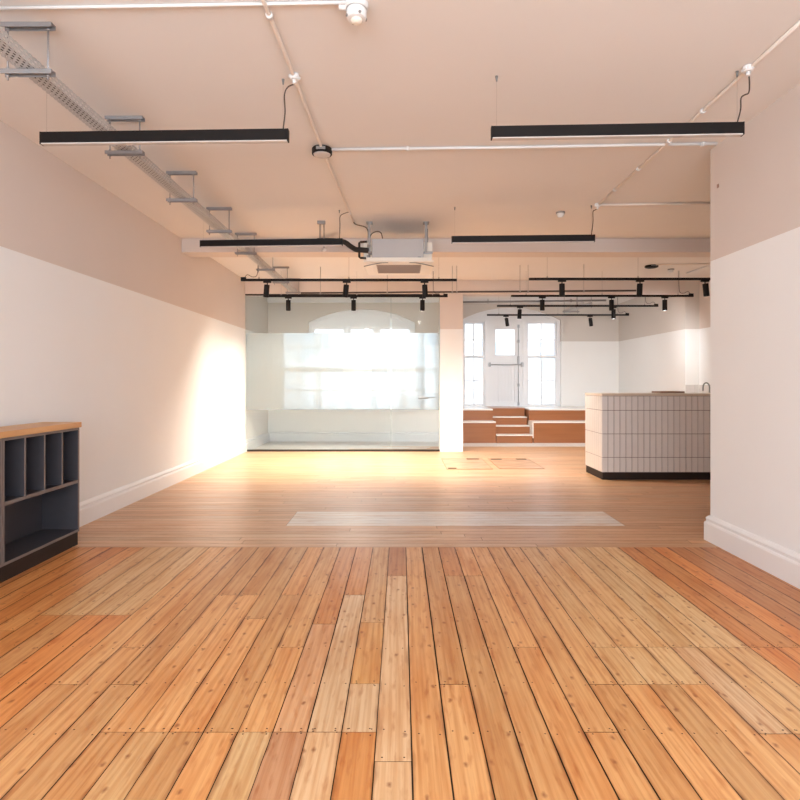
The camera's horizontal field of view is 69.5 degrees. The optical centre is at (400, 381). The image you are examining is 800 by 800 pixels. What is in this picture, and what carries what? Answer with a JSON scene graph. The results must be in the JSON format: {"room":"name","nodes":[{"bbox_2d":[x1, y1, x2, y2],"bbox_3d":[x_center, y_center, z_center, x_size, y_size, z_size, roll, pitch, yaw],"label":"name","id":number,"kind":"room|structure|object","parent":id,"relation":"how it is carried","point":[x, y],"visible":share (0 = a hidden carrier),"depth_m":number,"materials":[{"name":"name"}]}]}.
{"room":"empty office space","nodes":[
{"label":"empty office space","id":0,"kind":"room"},
{"bbox_2d":[0,120,267,502],"bbox_3d":[-2.875,-0.290,5.525,0.150,3.080,16.550,0,0,0],"label":"wall","id":1,"kind":"structure","parent":0,"point":[107,326],"depth_m":5.56,"materials":[{"name":"paint"}]},
{"bbox_2d":[79,432,269,526],"bbox_3d":[-2.783,1.150,4.775,0.034,0.200,14.750,0,0,0],"label":"baseboard","id":2,"kind":"structure","parent":1,"relation":"attached to","point":[92,509],"depth_m":6.50,"materials":[{"name":"white paint"}]},
{"bbox_2d":[268,303,438,433],"bbox_3d":[-0.890,-0.290,12.275,3.820,3.080,0.250,0,0,0],"label":"wall","id":3,"kind":"structure","parent":0,"point":[297,320],"depth_m":12.15,"materials":[{"name":"paint"}]},
{"bbox_2d":[267,297,438,302],"bbox_3d":[-0.970,-1.750,12.120,3.660,0.160,0.060,0,0,0],"label":"trim","id":4,"kind":"structure","parent":3,"relation":"attached to","point":[270,299],"depth_m":12.09,"materials":[{"name":"white paint"}]},
{"bbox_2d":[270,432,438,441],"bbox_3d":[-0.950,1.150,12.133,3.620,0.200,0.034,0,0,0],"label":"baseboard","id":5,"kind":"structure","parent":3,"relation":"attached to","point":[274,436],"depth_m":12.12,"materials":[{"name":"white paint"}]},
{"bbox_2d":[306,309,416,411],"bbox_3d":[-0.832,-0.455,12.215,2.333,2.170,0.250,0,0,0],"label":"window","id":6,"kind":"structure","parent":3,"relation":"in","point":[361,319],"depth_m":12.29,"materials":[{"name":"white paint"}]},
{"bbox_2d":[0,441,799,799],"bbox_3d":[1.275,1.309,5.525,8.450,0.122,16.550,0,0,0],"label":"floor","id":7,"kind":"structure","parent":0,"point":[252,625],"depth_m":2.78,"materials":[{"name":"brown wood"}]},
{"bbox_2d":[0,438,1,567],"bbox_3d":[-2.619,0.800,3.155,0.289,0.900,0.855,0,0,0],"label":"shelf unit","id":8,"kind":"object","parent":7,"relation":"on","point":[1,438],"visible":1,"depth_m":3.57,"materials":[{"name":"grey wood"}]},
{"bbox_2d":[0,422,81,438],"bbox_3d":[-2.614,0.328,3.586,0.301,0.040,1.732,0,0,0],"label":"countertop","id":9,"kind":"structure","parent":8,"relation":"on","point":[40,427],"depth_m":3.99,"materials":[{"name":"brown wood"}]},
{"bbox_2d":[0,428,78,582],"bbox_3d":[-2.619,0.800,4.013,0.289,0.900,0.855,0,0,0],"label":"shelf unit","id":10,"kind":"object","parent":7,"relation":"on","point":[40,471],"visible":0.92,"depth_m":4.14,"materials":[{"name":"grey wood"}]},
{"bbox_2d":[245,294,439,451],"bbox_3d":[-1.050,-0.165,10.355,3.496,2.830,0.091,0,0,0],"label":"glass wall","id":11,"kind":"structure","parent":7,"relation":"on","point":[284,371],"depth_m":10.39,"materials":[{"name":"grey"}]},
{"bbox_2d":[440,294,462,451],"bbox_3d":[0.906,-0.165,10.500,0.413,2.830,0.300,0,0,0],"label":"column","id":12,"kind":"structure","parent":7,"relation":"on","point":[451,307],"depth_m":10.35,"materials":[{"name":"paint"}]},
{"bbox_2d":[441,458,492,468],"bbox_3d":[0.985,1.246,8.830,0.662,0.008,1.152,0,0,0],"label":"floor hatch","id":13,"kind":"object","parent":7,"relation":"on","point":[450,463],"visible":1,"depth_m":8.82,"materials":[{"name":"brown wood"}]},
{"bbox_2d":[488,458,544,468],"bbox_3d":[1.740,1.246,8.840,0.652,0.008,1.092,0,0,0],"label":"floor hatch","id":14,"kind":"object","parent":7,"relation":"on","point":[501,463],"visible":1,"depth_m":8.82,"materials":[{"name":"brown wood"}]},
{"bbox_2d":[463,406,585,442],"bbox_3d":[3.060,0.910,12.643,4.072,0.680,1.710,0,0,0],"label":"wooden platform","id":15,"kind":"object","parent":7,"relation":"on","point":[481,424],"visible":0.75,"depth_m":12.05,"materials":[{"name":"brown wood"}]},
{"bbox_2d":[585,393,709,479],"bbox_3d":[3.805,0.700,7.695,2.490,1.100,0.678,0,0,0],"label":"counter","id":16,"kind":"object","parent":7,"relation":"on","point":[629,436],"depth_m":7.36,"materials":[{"name":"grey tile"}]},
{"bbox_2d":[585,393,709,395],"bbox_3d":[3.805,0.164,7.695,2.490,0.028,0.678,0,0,0],"label":"countertop","id":17,"kind":"structure","parent":16,"relation":"on","point":[596,394],"depth_m":7.36,"materials":[{"name":"stone"}]},
{"bbox_2d":[652,391,684,392],"bbox_3d":[3.632,0.137,7.855,0.326,0.026,0.270,0,0,0],"label":"board","id":18,"kind":"object","parent":16,"relation":"on","point":[652,391],"visible":0.84,"depth_m":7.72,"materials":[{"name":"brown wood"}]},
{"bbox_2d":[685,385,708,392],"bbox_3d":[5.035,0.650,9.364,0.629,1.200,1.969,0,0,0],"label":"countertop","id":19,"kind":"structure","parent":7,"relation":"on","point":[688,388],"depth_m":10.34,"materials":[{"name":"white paint"}]},
{"bbox_2d":[702,382,709,392],"bbox_3d":[5.192,0.166,9.766,0.148,0.329,0.119,0,0,0],"label":"tap","id":20,"kind":"object","parent":19,"relation":"on","point":[705,382],"visible":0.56,"depth_m":9.79,"materials":[{"name":"grey metal"}]},
{"bbox_2d":[0,0,799,303],"bbox_3d":[1.350,-1.905,5.525,8.600,0.150,16.550,0,0,0],"label":"ceiling","id":21,"kind":"structure","parent":0,"point":[417,73],"depth_m":3.82,"materials":[{"name":"paint"}]},
{"bbox_2d":[0,22,55,80],"bbox_3d":[-1.907,-1.686,2.950,0.260,0.288,0.040,0,0,0],"label":"bracket","id":22,"kind":"object","parent":21,"relation":"hanging from","point":[47,72],"visible":0.98,"depth_m":2.93,"materials":[{"name":"metal"}]},
{"bbox_2d":[0,27,296,291],"bbox_3d":[-1.906,-1.621,5.390,0.098,0.052,10.180,0,0,0],"label":"cable tray","id":23,"kind":"object","parent":22,"relation":"on","point":[7,46],"visible":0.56,"depth_m":3.58,"materials":[{"name":"metal"}]},
{"bbox_2d":[0,39,289,288],"bbox_3d":[-1.911,-1.607,5.375,0.062,0.015,10.050,0,0,0],"label":"cable bundle","id":24,"kind":"object","parent":23,"relation":"in","point":[0,39],"visible":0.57,"depth_m":3.52,"materials":[{"name":"grey"}]},
{"bbox_2d":[105,116,144,158],"bbox_3d":[-1.907,-1.686,3.985,0.260,0.288,0.040,0,0,0],"label":"bracket","id":25,"kind":"object","parent":21,"relation":"hanging from","point":[110,119],"visible":0.91,"depth_m":3.97,"materials":[{"name":"metal"}]},
{"bbox_2d":[39,79,293,145],"bbox_3d":[-1.422,-1.641,3.511,1.565,0.379,0.038,0,0,2],"label":"pendant light","id":26,"kind":"object","parent":21,"relation":"hanging from","point":[209,136],"visible":0.94,"depth_m":3.50,"materials":[{"name":"grey metal"}]},
{"bbox_2d":[41,140,287,145],"bbox_3d":[-1.441,-1.454,3.512,1.508,0.007,0.035,0,0,2],"label":"diffuser","id":27,"kind":"object","parent":26,"relation":"attached to","point":[43,142],"depth_m":3.51,"materials":[{"name":"grey plastic"}]},
{"bbox_2d":[0,1,345,9],"bbox_3d":[-1.183,-1.821,2.792,1.839,0.015,0.018,0,0,1],"label":"conduit","id":28,"kind":"object","parent":21,"relation":"attached to","point":[293,2],"visible":1,"depth_m":2.79,"materials":[{"name":"white plastic"}]},
{"bbox_2d":[166,171,197,204],"bbox_3d":[-1.907,-1.686,5.020,0.260,0.288,0.040,0,0,0],"label":"bracket","id":29,"kind":"object","parent":21,"relation":"hanging from","point":[169,173],"visible":0.94,"depth_m":5.00,"materials":[{"name":"metal"}]},
{"bbox_2d":[206,207,231,234],"bbox_3d":[-1.907,-1.686,6.055,0.260,0.288,0.040,0,0,0],"label":"bracket","id":30,"kind":"object","parent":21,"relation":"hanging from","point":[209,231],"visible":0.98,"depth_m":6.04,"materials":[{"name":"metal"}]},
{"bbox_2d":[235,233,256,256],"bbox_3d":[-1.907,-1.686,7.090,0.260,0.288,0.040,0,0,0],"label":"bracket","id":31,"kind":"object","parent":21,"relation":"hanging from","point":[237,253],"visible":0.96,"depth_m":7.07,"materials":[{"name":"metal"}]},
{"bbox_2d":[256,258,274,272],"bbox_3d":[-1.907,-1.686,8.125,0.260,0.288,0.040,0,0,0],"label":"bracket","id":32,"kind":"object","parent":21,"relation":"hanging from","point":[258,269],"visible":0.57,"depth_m":8.12,"materials":[{"name":"metal"}]},
{"bbox_2d":[200,210,348,247],"bbox_3d":[-1.359,-1.641,6.181,1.614,0.379,0.038,0,0,3],"label":"pendant light","id":33,"kind":"object","parent":21,"relation":"hanging from","point":[326,241],"visible":1,"depth_m":6.17,"materials":[{"name":"grey metal"}]},
{"bbox_2d":[200,245,341,247],"bbox_3d":[-1.393,-1.454,6.183,1.528,0.007,0.035,0,0,3],"label":"diffuser","id":34,"kind":"object","parent":33,"relation":"attached to","point":[202,246],"depth_m":6.18,"materials":[{"name":"grey plastic"}]},
{"bbox_2d":[272,267,288,284],"bbox_3d":[-1.907,-1.686,9.160,0.260,0.288,0.040,0,0,0],"label":"bracket","id":35,"kind":"object","parent":21,"relation":"hanging from","point":[274,282],"visible":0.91,"depth_m":9.14,"materials":[{"name":"metal"}]},
{"bbox_2d":[285,278,300,294],"bbox_3d":[-1.907,-1.686,10.195,0.260,0.288,0.040,0,0,0],"label":"bracket","id":36,"kind":"object","parent":21,"relation":"hanging from","point":[287,292],"visible":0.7,"depth_m":10.18,"materials":[{"name":"metal"}]},
{"bbox_2d":[288,72,300,84],"bbox_3d":[-0.633,-1.801,3.429,0.064,0.056,0.064,0,0,16],"label":"junction box","id":37,"kind":"object","parent":21,"relation":"attached to","point":[295,78],"visible":0.98,"depth_m":3.42,"materials":[{"name":"white plastic"}]},
{"bbox_2d":[261,0,354,223],"bbox_3d":[-0.604,-1.818,4.604,0.040,0.034,3.990,0,0,2],"label":"conduit","id":38,"kind":"object","parent":21,"relation":"attached to","point":[269,15],"visible":0.89,"depth_m":3.55,"materials":[{"name":"beige"}]},
{"bbox_2d":[317,221,325,250],"bbox_3d":[-0.898,-1.657,6.558,0.105,0.345,0.058,0,0,0],"label":"hanger","id":39,"kind":"object","parent":21,"relation":"hanging from","point":[319,223],"visible":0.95,"depth_m":6.55,"materials":[{"name":"grey metal"}]},
{"bbox_2d":[312,145,331,158],"bbox_3d":[-0.619,-1.798,4.517,0.158,0.063,0.161,0,0,0],"label":"ceiling speaker","id":40,"kind":"object","parent":21,"relation":"attached to","point":[323,152],"visible":1,"depth_m":4.47,"materials":[{"name":"grey plastic"}]},
{"bbox_2d":[241,270,456,280],"bbox_3d":[-0.724,-1.615,8.020,3.000,0.430,0.036,0,0,0],"label":"track","id":41,"kind":"object","parent":21,"relation":"hanging from","point":[242,278],"visible":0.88,"depth_m":8.00,"materials":[{"name":"brown metal"}]},
{"bbox_2d":[263,281,270,297],"bbox_3d":[-1.861,-1.288,8.021,0.117,0.224,0.076,0,0,27],"label":"track spotlight","id":42,"kind":"object","parent":41,"relation":"hanging from","point":[266,286],"visible":1,"depth_m":8.00,"materials":[{"name":"black metal"}]},
{"bbox_2d":[343,281,350,297],"bbox_3d":[-0.758,-1.288,8.021,0.117,0.224,0.076,0,0,27],"label":"track spotlight","id":43,"kind":"object","parent":41,"relation":"hanging from","point":[345,287],"visible":1,"depth_m":8.00,"materials":[{"name":"black metal"}]},
{"bbox_2d":[421,281,428,297],"bbox_3d":[0.327,-1.288,8.027,0.110,0.224,0.084,0,0,0],"label":"track spotlight","id":44,"kind":"object","parent":41,"relation":"hanging from","point":[424,287],"visible":1,"depth_m":8.00,"materials":[{"name":"black metal"}]},
{"bbox_2d":[339,0,367,25],"bbox_3d":[-0.229,-1.782,2.792,0.143,0.101,0.116,0,0,0],"label":"fire alarm","id":45,"kind":"object","parent":21,"relation":"attached to","point":[356,13],"visible":1,"depth_m":2.76,"materials":[{"name":"white plastic"}]},
{"bbox_2d":[269,271,447,296],"bbox_3d":[-0.730,-1.615,9.530,3.000,0.430,0.036,0,0,0],"label":"track","id":46,"kind":"object","parent":21,"relation":"hanging from","point":[281,295],"visible":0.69,"depth_m":9.51,"materials":[{"name":"brown metal"}]},
{"bbox_2d":[285,297,291,310],"bbox_3d":[-1.861,-1.289,9.530,0.110,0.222,0.076,0,0,0],"label":"track spotlight","id":47,"kind":"object","parent":46,"relation":"hanging from","point":[288,302],"visible":1,"depth_m":9.50,"materials":[{"name":"black"}]},
{"bbox_2d":[350,297,356,310],"bbox_3d":[-0.783,-1.289,9.530,0.110,0.222,0.076,0,0,0],"label":"track spotlight","id":48,"kind":"object","parent":46,"relation":"hanging from","point":[353,302],"visible":1,"depth_m":9.51,"materials":[{"name":"black"}]},
{"bbox_2d":[419,297,425,310],"bbox_3d":[0.355,-1.289,9.530,0.110,0.222,0.076,0,0,0],"label":"track spotlight","id":49,"kind":"object","parent":46,"relation":"hanging from","point":[422,302],"visible":0.97,"depth_m":9.51,"materials":[{"name":"black"}]},
{"bbox_2d":[317,222,433,274],"bbox_3d":[-0.347,-1.576,6.933,1.450,0.507,0.865,0,0,0],"label":"air conditioner","id":50,"kind":"object","parent":21,"relation":"hanging from","point":[382,256],"visible":0.95,"depth_m":6.60,"materials":[{"name":"beige metal"}]},
{"bbox_2d":[376,265,420,272],"bbox_3d":[-0.025,-1.352,6.920,0.520,0.004,0.500,0,0,0],"label":"grille","id":51,"kind":"object","parent":50,"relation":"attached to","point":[379,268],"depth_m":6.89,"materials":[{"name":"beige plastic"}]},
{"bbox_2d":[182,239,709,256],"bbox_3d":[1.275,-1.742,7.510,8.150,0.175,0.300,0,0,0],"label":"beam","id":52,"kind":"structure","parent":21,"relation":"attached to","point":[190,247],"depth_m":7.36,"materials":[{"name":"paint"}]},
{"bbox_2d":[245,280,684,295],"bbox_3d":[1.150,-1.705,10.500,7.900,0.250,0.300,0,0,0],"label":"beam","id":53,"kind":"structure","parent":21,"relation":"attached to","point":[650,287],"depth_m":10.35,"materials":[{"name":"paint"}]},
{"bbox_2d":[301,266,635,293],"bbox_3d":[1.026,-1.613,9.066,5.241,0.433,0.036,0,0,3],"label":"rail","id":54,"kind":"object","parent":21,"relation":"hanging from","point":[387,291],"visible":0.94,"depth_m":9.06,"materials":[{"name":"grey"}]},
{"bbox_2d":[451,205,597,243],"bbox_3d":[1.287,-1.641,6.015,1.517,0.379,0.038,0,0,2],"label":"pendant light","id":55,"kind":"object","parent":21,"relation":"hanging from","point":[498,238],"visible":0.99,"depth_m":6.00,"materials":[{"name":"grey metal"}]},
{"bbox_2d":[452,241,593,243],"bbox_3d":[1.269,-1.454,6.015,1.463,0.007,0.035,0,0,2],"label":"diffuser","id":56,"kind":"object","parent":55,"relation":"attached to","point":[453,242],"depth_m":6.00,"materials":[{"name":"grey plastic"}]},
{"bbox_2d":[332,142,717,150],"bbox_3d":[0.928,-1.818,4.461,2.969,0.034,0.038,0,0,2],"label":"conduit","id":57,"kind":"object","parent":21,"relation":"attached to","point":[702,144],"visible":0.97,"depth_m":4.46,"materials":[{"name":"white plastic"}]},
{"bbox_2d":[463,299,605,302],"bbox_3d":[2.685,-1.780,12.700,3.654,0.101,0.060,0,0,0],"label":"conduit pipe","id":58,"kind":"object","parent":21,"relation":"attached to","point":[570,300],"visible":0.91,"depth_m":12.68,"materials":[{"name":"grey metal"}]},
{"bbox_2d":[487,311,628,315],"bbox_3d":[3.318,-1.615,12.200,3.000,0.430,0.036,0,0,0],"label":"track","id":59,"kind":"object","parent":21,"relation":"hanging from","point":[498,314],"visible":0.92,"depth_m":12.18,"materials":[{"name":"brown metal"}]},
{"bbox_2d":[503,316,508,325],"bbox_3d":[2.228,-1.288,12.200,0.125,0.225,0.076,0,0,0],"label":"track spotlight","id":60,"kind":"object","parent":59,"relation":"hanging from","point":[506,319],"visible":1,"depth_m":12.17,"materials":[{"name":"black metal"}]},
{"bbox_2d":[587,316,592,325],"bbox_3d":[4.001,-1.288,12.200,0.119,0.225,0.076,0,0,0],"label":"track spotlight","id":61,"kind":"object","parent":59,"relation":"hanging from","point":[590,319],"visible":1,"depth_m":12.17,"materials":[{"name":"black metal"}]},
{"bbox_2d":[556,211,564,217],"bbox_3d":[1.718,-1.800,6.216,0.096,0.060,0.096,0,0,0],"label":"smoke detector","id":62,"kind":"object","parent":21,"relation":"attached to","point":[560,214],"visible":1,"depth_m":6.19,"materials":[{"name":"white plastic"}]},
{"bbox_2d":[497,296,657,306],"bbox_3d":[3.289,-1.615,10.750,3.000,0.430,0.036,0,0,0],"label":"track","id":63,"kind":"object","parent":21,"relation":"hanging from","point":[510,305],"visible":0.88,"depth_m":10.73,"materials":[{"name":"brown"}]},
{"bbox_2d":[517,307,522,318],"bbox_3d":[2.217,-1.288,10.750,0.110,0.224,0.076,0,0,0],"label":"track spotlight","id":64,"kind":"object","parent":63,"relation":"hanging from","point":[519,315],"visible":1,"depth_m":10.72,"materials":[{"name":"black"}]},
{"bbox_2d":[611,307,616,318],"bbox_3d":[3.959,-1.289,10.750,0.110,0.222,0.076,0,0,0],"label":"track spotlight","id":65,"kind":"object","parent":63,"relation":"hanging from","point":[613,313],"visible":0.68,"depth_m":10.72,"materials":[{"name":"black"}]},
{"bbox_2d":[511,290,693,296],"bbox_3d":[3.311,-1.615,9.500,3.000,0.430,0.036,0,0,0],"label":"track","id":66,"kind":"object","parent":21,"relation":"hanging from","point":[690,294],"visible":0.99,"depth_m":9.48,"materials":[{"name":"brown metal"}]},
{"bbox_2d":[539,297,545,310],"bbox_3d":[2.326,-1.289,9.500,0.110,0.222,0.076,0,0,0],"label":"track spotlight","id":67,"kind":"object","parent":66,"relation":"hanging from","point":[542,302],"visible":1,"depth_m":9.48,"materials":[{"name":"black"}]},
{"bbox_2d":[608,297,614,310],"bbox_3d":[3.466,-1.289,9.500,0.110,0.222,0.076,0,0,0],"label":"track spotlight","id":68,"kind":"object","parent":66,"relation":"hanging from","point":[611,302],"visible":1,"depth_m":9.47,"materials":[{"name":"black"}]},
{"bbox_2d":[661,297,668,310],"bbox_3d":[4.343,-1.289,9.500,0.110,0.222,0.076,0,0,0],"label":"track spotlight","id":69,"kind":"object","parent":66,"relation":"hanging from","point":[664,302],"visible":1,"depth_m":9.48,"materials":[{"name":"black"}]},
{"bbox_2d":[529,276,709,279],"bbox_3d":[3.261,-1.615,7.940,3.000,0.430,0.036,0,0,0],"label":"track","id":70,"kind":"object","parent":21,"relation":"hanging from","point":[547,278],"visible":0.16,"depth_m":7.92,"materials":[{"name":"brown metal"}]},
{"bbox_2d":[558,280,565,296],"bbox_3d":[2.216,-1.289,7.940,0.110,0.222,0.076,0,0,0],"label":"track spotlight","id":71,"kind":"object","parent":70,"relation":"hanging from","point":[561,285],"visible":1,"depth_m":7.91,"materials":[{"name":"black metal"}]},
{"bbox_2d":[636,280,643,296],"bbox_3d":[3.289,-1.288,7.940,0.110,0.223,0.076,0,0,0],"label":"track spotlight","id":72,"kind":"object","parent":70,"relation":"hanging from","point":[639,285],"visible":1,"depth_m":7.91,"materials":[{"name":"black metal"}]},
{"bbox_2d":[700,280,709,296],"bbox_3d":[4.186,-1.288,7.940,0.115,0.224,0.076,0,0,0],"label":"track spotlight","id":73,"kind":"object","parent":70,"relation":"hanging from","point":[705,285],"visible":1,"depth_m":7.92,"materials":[{"name":"black metal"}]},
{"bbox_2d":[491,71,749,140],"bbox_3d":[1.298,-1.641,3.426,1.520,0.379,0.038,0,0,2],"label":"pendant light","id":74,"kind":"object","parent":21,"relation":"hanging from","point":[697,129],"visible":0.98,"depth_m":3.41,"materials":[{"name":"grey metal"}]},
{"bbox_2d":[492,133,742,140],"bbox_3d":[1.277,-1.454,3.427,1.459,0.007,0.035,0,0,2],"label":"diffuser","id":75,"kind":"object","parent":74,"relation":"attached to","point":[495,136],"depth_m":3.42,"materials":[{"name":"grey plastic"}]},
{"bbox_2d":[645,264,657,268],"bbox_3d":[3.936,-1.808,9.066,0.200,0.043,0.203,0,0,0],"label":"ceiling speaker","id":76,"kind":"object","parent":21,"relation":"attached to","point":[652,266],"visible":1,"depth_m":9.01,"materials":[{"name":"grey metal"}]},
{"bbox_2d":[600,202,709,205],"bbox_3d":[2.675,-1.817,5.897,1.265,0.023,0.024,0,0,2],"label":"conduit","id":77,"kind":"object","parent":21,"relation":"attached to","point":[700,203],"visible":0.75,"depth_m":5.89,"materials":[{"name":"beige"}]},
{"bbox_2d":[656,263,709,264],"bbox_3d":[4.476,-1.819,8.910,1.052,0.019,0.020,0,0,3],"label":"conduit","id":78,"kind":"object","parent":21,"relation":"attached to","point":[695,263],"visible":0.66,"depth_m":8.90,"materials":[{"name":"beige metal"}]},
{"bbox_2d":[686,265,709,273],"bbox_3d":[4.793,-1.817,9.223,0.024,0.023,0.827,0,0,-2],"label":"conduit","id":79,"kind":"object","parent":21,"relation":"attached to","point":[707,265],"visible":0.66,"depth_m":9.29,"materials":[{"name":"white plastic"}]},
{"bbox_2d":[598,20,799,204],"bbox_3d":[2.025,-1.818,4.319,0.040,0.034,3.216,0,0,0],"label":"conduit","id":80,"kind":"object","parent":21,"relation":"attached to","point":[703,110],"visible":0.97,"depth_m":3.68,"materials":[{"name":"beige"}]},
{"bbox_2d":[741,64,754,76],"bbox_3d":[2.009,-1.801,3.341,0.064,0.056,0.064,0,0,16],"label":"junction box","id":81,"kind":"object","parent":21,"relation":"attached to","point":[747,69],"visible":1,"depth_m":3.33,"materials":[{"name":"white plastic"}]},
{"bbox_3d":[3.520,-1.623,11.100,0.340,0.413,0.040,0,0,0],"label":"bracket","id":82,"kind":"object","parent":21,"relation":"hanging from","visible":0},
{"bbox_2d":[563,301,591,312],"bbox_3d":[3.520,-1.495,11.575,0.153,0.053,1.450,0,0,0],"label":"cable tray","id":83,"kind":"object","parent":82,"relation":"on","point":[581,303],"visible":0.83,"depth_m":11.54,"materials":[{"name":"metal"}]},
{"bbox_2d":[463,304,618,405],"bbox_3d":[3.110,-0.290,13.625,4.180,3.080,0.250,0,0,0],"label":"wall","id":84,"kind":"structure","parent":0,"point":[589,355],"depth_m":13.50,"materials":[{"name":"paint"}]},
{"bbox_2d":[463,308,559,405],"bbox_3d":[2.574,-0.590,13.633,2.340,2.320,0.145,0,0,0],"label":"window","id":85,"kind":"structure","parent":84,"relation":"in","point":[482,318],"depth_m":13.60,"materials":[{"name":"white paint"}]},
{"bbox_2d":[488,321,523,405],"bbox_3d":[2.461,-0.429,13.575,0.824,1.997,0.110,0,0,0],"label":"door","id":86,"kind":"structure","parent":85,"relation":"attached to","point":[505,371],"depth_m":13.58,"materials":[{"name":"white paint"}]},
{"bbox_2d":[619,280,698,392],"bbox_3d":[5.300,-0.290,12.075,0.400,3.080,3.450,0,0,0],"label":"wall","id":87,"kind":"structure","parent":0,"point":[659,349],"depth_m":11.38,"materials":[{"name":"paint"}]},
{"bbox_2d":[699,276,709,384],"bbox_3d":[5.425,-0.290,7.450,0.150,3.080,5.800,0,0,0],"label":"wall","id":88,"kind":"structure","parent":0,"point":[704,302],"depth_m":10.17,"materials":[{"name":"paint"}]},
{"bbox_2d":[710,83,799,552],"bbox_3d":[2.520,-0.290,0.900,0.160,3.080,7.300,0,0,0],"label":"wall","id":89,"kind":"structure","parent":0,"point":[755,206],"depth_m":3.94,"materials":[{"name":"paint"}]},
{"bbox_2d":[704,515,799,588],"bbox_3d":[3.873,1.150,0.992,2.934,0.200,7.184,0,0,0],"label":"baseboard","id":90,"kind":"structure","parent":89,"relation":"attached to","point":[783,563],"depth_m":3.92,"materials":[{"name":"white paint"}]},
{"label":"outside","id":91,"kind":"structure","parent":0,"visible":0},
{"bbox_2d":[390,396,554,406],"bbox_3d":[2.000,0.750,26.925,36.000,0.100,26.150,0,0,0],"label":"street","id":92,"kind":"structure","parent":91,"point":[468,399],"depth_m":21.83,"materials":[{"name":"white"}]},
{"bbox_2d":[315,324,554,395],"bbox_3d":[2.000,-2.775,31.000,32.400,6.950,6.400,0,0,0],"label":"building","id":93,"kind":"structure","parent":92,"relation":"on","point":[504,339],"depth_m":28.00,"materials":[{"name":"grey"}]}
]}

